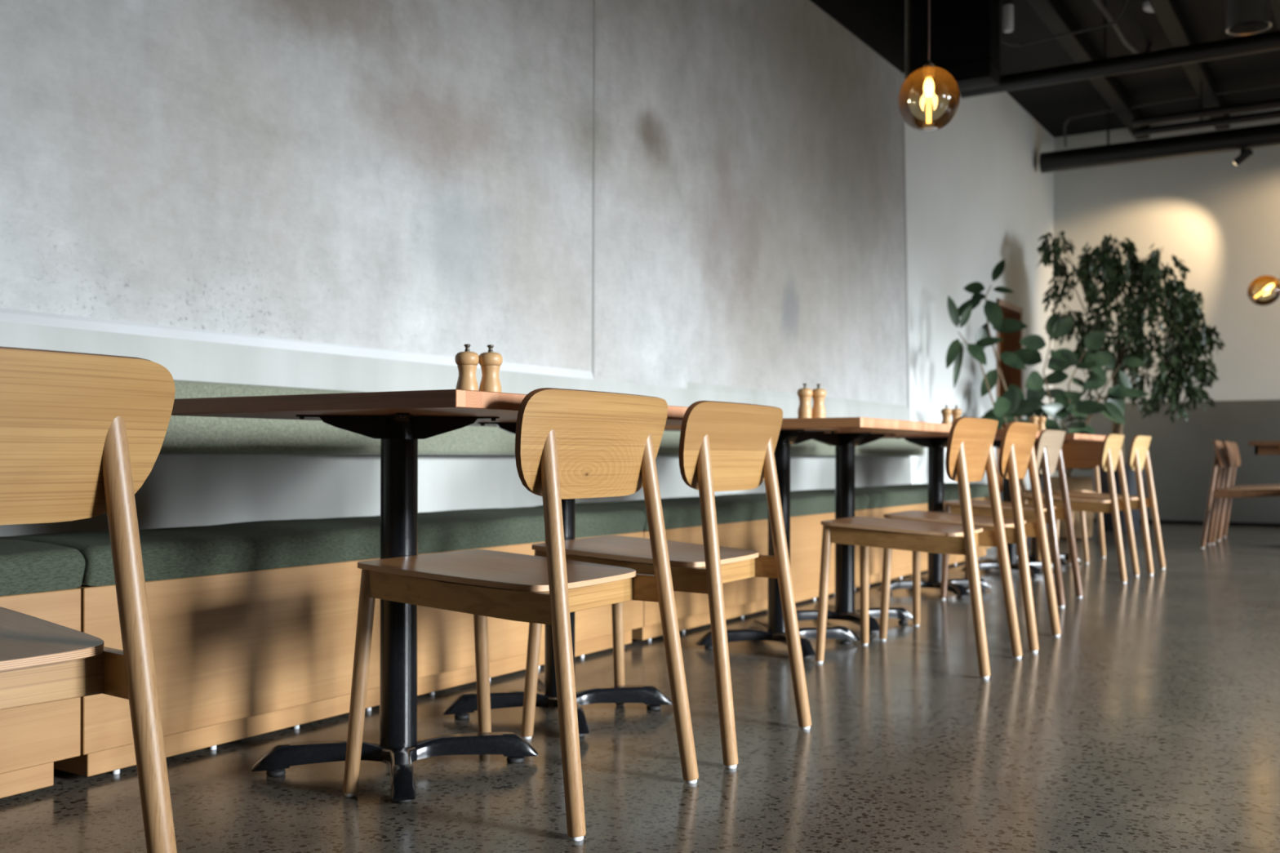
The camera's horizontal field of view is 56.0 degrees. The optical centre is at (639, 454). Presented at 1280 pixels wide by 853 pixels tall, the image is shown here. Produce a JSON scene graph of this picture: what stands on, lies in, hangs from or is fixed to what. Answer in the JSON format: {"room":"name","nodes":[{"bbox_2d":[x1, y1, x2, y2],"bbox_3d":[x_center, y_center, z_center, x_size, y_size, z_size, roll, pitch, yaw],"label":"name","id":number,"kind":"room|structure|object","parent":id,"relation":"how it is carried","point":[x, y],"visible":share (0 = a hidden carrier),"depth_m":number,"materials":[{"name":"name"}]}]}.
{"room":"restaurant dining area","nodes":[
{"label":"restaurant dining area","id":0,"kind":"room"},
{"bbox_2d":[0,0,911,536],"bbox_3d":[-1.147,-0.911,3.469,0.310,3.100,10.684,0,0,32],"label":"wall","id":1,"kind":"structure","parent":0,"point":[679,202],"depth_m":4.01,"materials":[{"name":"concrete"}]},
{"bbox_2d":[159,379,515,454],"bbox_3d":[-0.929,-0.094,3.433,0.099,0.186,2.047,0,0,32],"label":"bench backrest","id":2,"kind":"object","parent":1,"relation":"attached to","point":[184,435],"visible":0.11,"depth_m":3.26,"materials":[{"name":"green fabric"}]},
{"bbox_2d":[657,431,680,455],"bbox_3d":[0.155,-0.090,5.182,0.099,0.186,2.052,0,0,32],"label":"pad","id":3,"kind":"object","parent":1,"relation":"attached to","point":[669,443],"visible":0.03,"depth_m":5.04,"materials":[{"name":"green fabric"}]},
{"bbox_2d":[790,438,924,456],"bbox_3d":[1.253,-0.087,6.951,0.099,0.186,2.096,0,0,32],"label":"pad","id":4,"kind":"object","parent":1,"relation":"attached to","point":[882,446],"visible":0.27,"depth_m":7.04,"materials":[{"name":"green fabric"}]},
{"bbox_2d":[810,0,905,73],"bbox_3d":[-1.149,-2.835,3.350,0.222,0.748,10.475,0,0,32],"label":"ceiling","id":5,"kind":"structure","parent":1,"relation":"attached to","point":[880,24],"depth_m":7.30,"materials":[{"name":"black paint"}]},
{"bbox_2d":[0,521,1279,852],"bbox_3d":[3.617,0.752,3.463,8.700,0.200,15.700,0,0,32],"label":"floor","id":6,"kind":"structure","parent":0,"point":[1150,723],"depth_m":2.55,"materials":[{"name":"concrete"}]},
{"bbox_2d":[0,587,80,798],"bbox_3d":[-1.924,0.445,1.428,0.523,0.383,2.394,0,0,32],"label":"bench","id":7,"kind":"object","parent":6,"relation":"on","point":[33,737],"visible":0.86,"depth_m":2.24,"materials":[{"name":"brown wood"}]},
{"bbox_2d":[0,538,85,596],"bbox_3d":[-1.910,0.208,1.427,0.526,0.089,2.394,0,0,32],"label":"bench cushion","id":8,"kind":"object","parent":7,"relation":"on","point":[26,566],"visible":1,"depth_m":2.24,"materials":[{"name":"green fabric"}]},
{"bbox_2d":[0,346,177,852],"bbox_3d":[-0.860,0.261,1.392,0.535,0.756,0.492,0,0,37],"label":"dining chair","id":9,"kind":"object","parent":6,"relation":"on","point":[81,433],"visible":1,"depth_m":1.40,"materials":[{"name":"brown wood"}]},
{"bbox_2d":[53,531,643,777],"bbox_3d":[-0.750,0.448,3.321,0.523,0.383,2.049,0,0,32],"label":"bench","id":10,"kind":"object","parent":6,"relation":"on","point":[238,655],"visible":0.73,"depth_m":2.69,"materials":[{"name":"brown wood"}]},
{"bbox_2d":[0,530,115,586],"bbox_3d":[-0.936,0.211,2.083,1.007,0.089,0.684,0,0,32],"label":"bench cushion","id":11,"kind":"object","parent":10,"relation":"on","point":[95,547],"depth_m":2.35,"materials":[{"name":"green fabric"}]},
{"bbox_2d":[138,515,380,582],"bbox_3d":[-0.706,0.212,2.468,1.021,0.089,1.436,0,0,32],"label":"bench cushion","id":12,"kind":"object","parent":10,"relation":"on","point":[175,553],"depth_m":2.70,"materials":[{"name":"green fabric"}]},
{"bbox_2d":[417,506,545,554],"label":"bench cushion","id":13,"kind":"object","parent":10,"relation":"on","point":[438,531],"depth_m":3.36,"materials":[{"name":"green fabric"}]},
{"bbox_2d":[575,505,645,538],"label":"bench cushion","id":14,"kind":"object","parent":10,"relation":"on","point":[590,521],"depth_m":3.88,"materials":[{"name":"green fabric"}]},
{"bbox_2d":[171,389,537,803],"bbox_3d":[-0.493,0.266,2.462,0.810,0.750,0.596,0,0,32],"label":"cafe table","id":15,"kind":"object","parent":6,"relation":"on","point":[398,419],"visible":0.98,"depth_m":2.42,"materials":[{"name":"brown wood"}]},
{"bbox_2d":[454,344,479,391],"bbox_3d":[-0.346,-0.165,2.411,0.049,0.112,0.049,0,0,32],"label":"pepper mill","id":16,"kind":"object","parent":15,"relation":"on","point":[467,361],"visible":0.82,"depth_m":2.39,"materials":[{"name":"brown wood"}]},
{"bbox_2d":[479,344,502,392],"bbox_3d":[-0.301,-0.165,2.424,0.049,0.112,0.049,0,0,-43],"label":"pepper mill","id":17,"kind":"object","parent":15,"relation":"on","point":[490,362],"visible":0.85,"depth_m":2.41,"materials":[{"name":"brown wood"}]},
{"bbox_2d":[342,387,698,841],"bbox_3d":[-0.220,0.263,2.314,0.535,0.756,0.492,0,0,30],"label":"dining chair","id":18,"kind":"object","parent":6,"relation":"on","point":[570,443],"visible":0.98,"depth_m":2.23,"materials":[{"name":"brown wood"}]},
{"bbox_2d":[442,405,688,737],"bbox_3d":[-0.198,0.266,2.983,0.810,0.750,0.596,0,0,32],"label":"cafe table","id":19,"kind":"object","parent":6,"relation":"on","point":[465,704],"visible":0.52,"depth_m":2.95,"materials":[{"name":"black metal"}]},
{"bbox_2d":[520,400,811,768],"bbox_3d":[0.069,0.264,2.777,0.535,0.756,0.492,0,0,30],"label":"dining chair","id":20,"kind":"object","parent":6,"relation":"on","point":[724,446],"visible":0.93,"depth_m":2.69,"materials":[{"name":"brown wood"}]},
{"bbox_2d":[631,509,867,640],"bbox_3d":[0.335,0.452,5.069,0.523,0.383,2.054,0,0,32],"label":"bench","id":21,"kind":"object","parent":6,"relation":"on","point":[742,597],"visible":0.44,"depth_m":4.74,"materials":[{"name":"brown wood"}]},
{"bbox_2d":[575,499,648,530],"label":"bench cushion","id":22,"kind":"object","parent":21,"relation":"on","point":[636,504],"depth_m":4.19,"materials":[{"name":"green fabric"}]},
{"bbox_2d":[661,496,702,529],"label":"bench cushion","id":23,"kind":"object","parent":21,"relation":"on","point":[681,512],"depth_m":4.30,"materials":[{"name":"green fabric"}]},
{"bbox_2d":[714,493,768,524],"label":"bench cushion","id":24,"kind":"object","parent":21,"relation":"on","point":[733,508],"depth_m":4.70,"materials":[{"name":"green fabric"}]},
{"bbox_2d":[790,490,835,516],"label":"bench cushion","id":25,"kind":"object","parent":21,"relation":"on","point":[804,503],"depth_m":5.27,"materials":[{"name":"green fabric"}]},
{"bbox_2d":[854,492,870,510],"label":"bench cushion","id":26,"kind":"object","parent":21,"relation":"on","point":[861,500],"depth_m":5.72,"materials":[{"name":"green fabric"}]},
{"bbox_2d":[663,417,925,658],"bbox_3d":[0.467,0.265,4.046,0.810,0.756,0.596,0,0,32],"label":"cafe table","id":27,"kind":"object","parent":6,"relation":"on","point":[793,431],"visible":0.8,"depth_m":4.01,"materials":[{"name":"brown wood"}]},
{"bbox_2d":[796,383,813,417],"bbox_3d":[0.520,-0.169,3.797,0.049,0.112,0.049,0,0,-27],"label":"pepper mill","id":28,"kind":"object","parent":27,"relation":"on","point":[804,394],"visible":0.94,"depth_m":3.78,"materials":[{"name":"brown wood"}]},
{"bbox_2d":[811,383,826,417],"bbox_3d":[0.566,-0.169,3.818,0.049,0.112,0.049,0,0,-12],"label":"pepper mill","id":29,"kind":"object","parent":27,"relation":"on","point":[818,396],"visible":0.91,"depth_m":3.80,"materials":[{"name":"brown wood"}]},
{"bbox_2d":[795,422,951,635],"bbox_3d":[0.777,0.266,4.564,0.810,0.756,0.596,0,0,31],"label":"cafe table","id":30,"kind":"object","parent":6,"relation":"on","point":[845,443],"visible":0.67,"depth_m":4.53,"materials":[{"name":"black metal"}]},
{"bbox_2d":[815,417,1022,679],"bbox_3d":[0.880,0.266,3.778,0.535,0.756,0.492,0,0,30],"label":"dining chair","id":31,"kind":"object","parent":6,"relation":"on","point":[970,454],"visible":1,"depth_m":3.70,"materials":[{"name":"orange wood"}]},
{"bbox_2d":[866,497,991,586],"bbox_3d":[1.439,0.455,6.850,0.523,0.383,2.124,0,0,32],"label":"bench","id":32,"kind":"object","parent":6,"relation":"on","point":[901,560],"visible":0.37,"depth_m":6.19,"materials":[{"name":"brown wood"}]},
{"bbox_2d":[854,483,928,508],"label":"bench cushion","id":33,"kind":"object","parent":32,"relation":"on","point":[889,495],"depth_m":6.22,"materials":[{"name":"green fabric"}]},
{"bbox_2d":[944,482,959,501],"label":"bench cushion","id":34,"kind":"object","parent":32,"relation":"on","point":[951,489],"depth_m":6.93,"materials":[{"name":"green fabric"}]},
{"bbox_2d":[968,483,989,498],"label":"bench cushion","id":35,"kind":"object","parent":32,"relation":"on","point":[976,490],"depth_m":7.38,"materials":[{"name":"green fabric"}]},
{"bbox_2d":[877,429,1039,599],"bbox_3d":[1.390,0.267,5.657,0.810,0.758,0.596,0,0,32],"label":"cafe table","id":36,"kind":"object","parent":6,"relation":"on","point":[935,443],"visible":0.66,"depth_m":5.62,"materials":[{"name":"black metal"}]},
{"bbox_2d":[940,404,951,424],"bbox_3d":[1.378,-0.168,5.418,0.049,0.112,0.049,0,0,4],"label":"pepper mill","id":37,"kind":"object","parent":36,"relation":"on","point":[946,412],"visible":0.72,"depth_m":5.40,"materials":[{"name":"brown wood"}]},
{"bbox_2d":[951,404,961,424],"bbox_3d":[1.431,-0.168,5.450,0.049,0.112,0.049,0,0,19],"label":"pepper mill","id":38,"kind":"object","parent":36,"relation":"on","point":[956,413],"visible":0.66,"depth_m":5.43,"materials":[{"name":"brown wood"}]},
{"bbox_2d":[879,421,1061,653],"bbox_3d":[1.167,0.267,4.240,0.535,0.756,0.492,0,0,29],"label":"dining chair","id":39,"kind":"object","parent":6,"relation":"on","point":[1017,455],"visible":0.91,"depth_m":4.17,"materials":[{"name":"orange wood"}]},
{"bbox_2d":[946,259,1048,547],"bbox_3d":[2.530,-0.374,8.464,0.849,2.047,0.463,0,0,-20],"label":"rubber plant","id":40,"kind":"object","parent":6,"relation":"on","point":[1010,403],"visible":0.55,"depth_m":8.47,"materials":[{"name":"green plant"}]},
{"bbox_2d":[940,429,1083,607],"bbox_3d":[1.677,0.269,5.423,0.535,0.756,0.492,0,0,30],"label":"dining chair","id":41,"kind":"object","parent":6,"relation":"on","point":[1048,451],"visible":0.81,"depth_m":5.31,"materials":[{"name":"brown wood"}]},
{"bbox_2d":[960,433,1098,577],"bbox_3d":[2.030,0.269,6.613,0.810,0.758,0.596,0,0,32],"label":"cafe table","id":42,"kind":"object","parent":6,"relation":"on","point":[988,563],"visible":0.41,"depth_m":6.57,"materials":[{"name":"brown wood"}]},
{"bbox_2d":[1029,413,1038,431],"bbox_3d":[2.099,-0.166,6.418,0.049,0.112,0.049,0,0,35],"label":"pepper mill","id":43,"kind":"object","parent":42,"relation":"on","point":[1033,419],"visible":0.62,"depth_m":6.40,"materials":[{"name":"brown wood"}]},
{"bbox_2d":[1037,413,1045,432],"bbox_3d":[2.149,-0.166,6.452,0.049,0.112,0.049,0,0,-40],"label":"pepper mill","id":44,"kind":"object","parent":42,"relation":"on","point":[1041,421],"visible":0.73,"depth_m":6.43,"materials":[{"name":"brown wood"}]},
{"bbox_2d":[994,435,1106,568],"bbox_3d":[2.346,0.270,7.123,0.810,0.758,0.596,0,0,32],"label":"cafe table","id":45,"kind":"object","parent":6,"relation":"on","point":[1032,556],"visible":0.22,"depth_m":7.09,"materials":[{"name":"brown wood"}]},
{"bbox_2d":[1016,441,1106,564],"bbox_3d":[2.629,0.271,7.521,0.492,0.756,0.535,0,0,32],"label":"dining chair","id":46,"kind":"object","parent":6,"relation":"on","point":[1076,455],"visible":0.33,"depth_m":7.59,"materials":[{"name":"brown wood"}]},
{"bbox_2d":[984,313,1149,539],"bbox_3d":[3.301,-0.227,9.312,1.222,1.758,0.620,0,0,18],"label":"rubber plant","id":47,"kind":"object","parent":6,"relation":"on","point":[1065,403],"visible":0.64,"depth_m":9.36,"materials":[{"name":"green plant"}]},
{"bbox_2d":[1018,433,1139,583],"bbox_3d":[2.338,0.271,6.404,0.535,0.756,0.492,0,0,31],"label":"dining chair","id":48,"kind":"object","parent":6,"relation":"on","point":[1111,455],"visible":0.85,"depth_m":6.23,"materials":[{"name":"brown wood"}]},
{"bbox_2d":[1051,435,1165,575],"bbox_3d":[2.658,0.272,6.824,0.535,0.756,0.492,0,0,32],"label":"dining chair","id":49,"kind":"object","parent":6,"relation":"on","point":[1139,455],"visible":0.78,"depth_m":6.67,"materials":[{"name":"brown wood"}]},
{"bbox_2d":[1036,231,1225,531],"bbox_3d":[4.200,-0.642,10.334,1.541,2.592,0.924,0,0,-3],"label":"fig tree","id":50,"kind":"object","parent":6,"relation":"on","point":[1183,310],"visible":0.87,"depth_m":10.25,"materials":[{"name":"green plant"}]},
{"bbox_2d":[1200,440,1279,548],"bbox_3d":[4.263,0.276,8.482,0.535,0.756,0.492,0,0,31],"label":"dining chair","id":51,"kind":"object","parent":6,"relation":"on","point":[1220,458],"visible":1,"depth_m":8.42,"materials":[{"name":"brown wood"}]},
{"bbox_2d":[1211,440,1279,543],"bbox_3d":[4.530,0.277,8.893,0.535,0.756,0.492,0,0,31],"label":"dining chair","id":52,"kind":"object","parent":6,"relation":"on","point":[1230,460],"visible":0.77,"depth_m":9.03,"materials":[{"name":"brown wood"}]},
{"bbox_2d":[1220,441,1279,539],"bbox_3d":[4.785,0.278,9.323,0.535,0.756,0.492,0,0,31],"label":"dining chair","id":53,"kind":"object","parent":6,"relation":"on","point":[1233,471],"visible":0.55,"depth_m":9.56,"materials":[{"name":"brown wood"}]},
{"bbox_2d":[1248,440,1279,454],"bbox_3d":[4.766,0.281,8.481,0.810,0.750,0.596,0,0,32],"label":"cafe table","id":54,"kind":"object","parent":6,"relation":"on","point":[1261,447],"visible":1,"depth_m":8.40,"materials":[{"name":"brown wood"}]},
{"bbox_2d":[903,0,1053,489],"bbox_3d":[2.743,-1.275,10.069,0.240,3.850,5.400,0,0,32],"label":"wall","id":55,"kind":"structure","parent":0,"point":[979,197],"depth_m":9.68,"materials":[{"name":"white paint"}]},
{"bbox_2d":[995,297,1022,492],"bbox_3d":[3.205,-0.349,10.769,0.212,2.000,0.840,0,0,32],"label":"door","id":56,"kind":"structure","parent":55,"relation":"in","point":[1011,342],"depth_m":11.05,"materials":[{"name":"brown wood"}]},
{"bbox_2d":[1063,83,1279,146],"bbox_3d":[5.703,-3.072,9.982,4.798,0.079,0.750,0,0,43],"label":"conduit","id":57,"kind":"object","parent":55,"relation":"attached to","point":[1277,84],"visible":0.96,"depth_m":10.58,"materials":[{"name":"grey metal"}]},
{"bbox_2d":[1000,0,1279,137],"bbox_3d":[3.628,-3.297,3.463,8.700,0.200,15.700,0,0,32],"label":"ceiling","id":58,"kind":"structure","parent":0,"point":[1051,105],"depth_m":9.90,"materials":[{"name":"black paint"}]},
{"bbox_2d":[897,0,959,131],"bbox_3d":[1.010,-2.171,4.200,0.210,2.068,0.210,0,0,32],"label":"pendant lamp","id":59,"kind":"object","parent":58,"relation":"hanging from","point":[930,76],"visible":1,"depth_m":4.24,"materials":[{"name":"orange glass"}]},
{"bbox_2d":[910,0,1002,97],"bbox_3d":[2.185,-2.871,8.328,0.560,0.659,0.270,0,0,32],"label":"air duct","id":60,"kind":"object","parent":58,"relation":"hanging from","point":[965,34],"visible":0.9,"depth_m":8.21,"materials":[{"name":"black metal"}]},
{"bbox_2d":[1003,4,1013,32],"bbox_3d":[2.623,-3.108,8.578,0.070,0.185,0.070,0,0,32],"label":"ceiling speaker","id":61,"kind":"object","parent":58,"relation":"attached to","point":[1008,9],"visible":1,"depth_m":8.55,"materials":[{"name":"white plastic"}]},
{"bbox_2d":[1000,0,1127,46],"bbox_3d":[2.961,-3.067,8.505,0.954,0.273,0.167,0,0,21],"label":"conduit","id":62,"kind":"object","parent":58,"relation":"attached to","point":[1125,1],"visible":0.74,"depth_m":8.49,"materials":[{"name":"grey metal"}]},
{"bbox_2d":[1026,0,1149,139],"bbox_3d":[0.796,-3.140,5.101,0.120,0.129,15.500,0,0,32],"label":"ceiling beam","id":63,"kind":"structure","parent":58,"relation":"attached to","point":[1053,13],"depth_m":9.22,"materials":[{"name":"black metal"}]},
{"bbox_2d":[960,1,1279,97],"bbox_3d":[5.865,-2.929,6.899,8.120,0.523,0.120,0,0,32],"label":"ceiling pipe","id":64,"kind":"object","parent":58,"relation":"hanging from","point":[1268,41],"visible":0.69,"depth_m":8.36,"materials":[{"name":"black metal"}]},
{"bbox_2d":[1093,0,1151,53],"bbox_3d":[3.424,-3.115,8.624,0.065,0.187,1.876,0,0,35],"label":"conduit","id":65,"kind":"object","parent":58,"relation":"attached to","point":[1098,2],"visible":0.73,"depth_m":8.61,"materials":[{"name":"grey metal"}]},
{"bbox_2d":[1142,0,1154,12],"bbox_3d":[3.643,-3.172,8.514,0.160,0.050,0.160,0,0,32],"label":"smoke detector","id":66,"kind":"object","parent":58,"relation":"attached to","point":[1147,6],"visible":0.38,"depth_m":8.50,"materials":[{"name":"white plastic"}]},
{"bbox_2d":[1039,109,1279,173],"bbox_3d":[7.307,-2.929,9.300,8.200,0.515,0.190,0,0,32],"label":"ceiling pipe","id":67,"kind":"object","parent":58,"relation":"hanging from","point":[1267,135],"visible":0.98,"depth_m":10.84,"materials":[{"name":"black metal"}]},
{"bbox_2d":[1233,147,1253,165],"bbox_3d":[5.281,-2.611,10.543,0.071,0.134,0.170,0,0,-25],"label":"spotlight","id":68,"kind":"object","parent":67,"relation":"attached to","point":[1245,153],"visible":1,"depth_m":10.53,"materials":[{"name":"black paint"}]},
{"bbox_2d":[1147,0,1229,129],"bbox_3d":[1.391,-3.139,4.732,0.120,0.129,15.500,0,0,32],"label":"ceiling beam","id":69,"kind":"structure","parent":58,"relation":"attached to","point":[1169,13],"depth_m":9.02,"materials":[{"name":"black metal"}]},
{"bbox_2d":[1133,81,1279,136],"bbox_3d":[6.628,-2.930,8.603,5.820,0.517,0.064,0,0,32],"label":"ceiling bar","id":70,"kind":"object","parent":58,"relation":"hanging from","point":[1273,114],"visible":0.81,"depth_m":9.82,"materials":[{"name":"black paint"}]},
{"bbox_2d":[1133,80,1279,125],"bbox_3d":[6.628,-2.975,8.603,5.820,0.427,0.064,0,0,32],"label":"ceiling bar","id":71,"kind":"object","parent":58,"relation":"hanging from","point":[1273,103],"visible":0.81,"depth_m":9.82,"materials":[{"name":"black paint"}]},
{"bbox_2d":[1226,0,1271,35],"bbox_3d":[3.870,-2.954,7.655,0.260,0.485,0.260,0,0,32],"label":"recessed light","id":72,"kind":"object","parent":58,"relation":"in","point":[1243,17],"visible":1,"depth_m":7.58,"materials":[{"name":"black metal"}]},
{"bbox_2d":[1271,0,1279,30],"bbox_3d":[1.986,-3.137,4.363,0.120,0.129,15.500,0,0,32],"label":"ceiling beam","id":73,"kind":"structure","parent":58,"relation":"attached to","point":[1275,3],"depth_m":8.32,"materials":[{"name":"black metal"}]},
{"bbox_2d":[1053,107,1279,476],"bbox_3d":[7.809,-1.260,9.985,8.460,3.850,0.200,0,0,32],"label":"wall","id":74,"kind":"structure","parent":0,"point":[1220,217],"depth_m":11.40,"materials":[{"name":"white paint"}]},
{"bbox_2d":[1060,400,1279,523],"bbox_3d":[7.652,0.082,9.945,8.080,1.165,0.030,0,0,32],"label":"wainscoting","id":75,"kind":"structure","parent":74,"relation":"attached to","point":[1181,453],"depth_m":11.40,"materials":[{"name":"grey paint"}]},
{"bbox_2d":[1093,518,1279,526],"bbox_3d":[7.637,0.649,9.924,8.080,0.030,0.020,0,0,32],"label":"baseboard","id":76,"kind":"structure","parent":74,"relation":"attached to","point":[1254,524],"depth_m":11.36,"materials":[{"name":"black paint"}]},
{"bbox_2d":[1247,275,1279,306],"bbox_3d":[4.625,-2.124,8.449,0.658,2.142,0.210,0,0,13],"label":"pendant lamp","id":77,"kind":"object","parent":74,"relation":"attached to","point":[1264,278],"visible":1,"depth_m":8.53,"materials":[{"name":"orange glass"}]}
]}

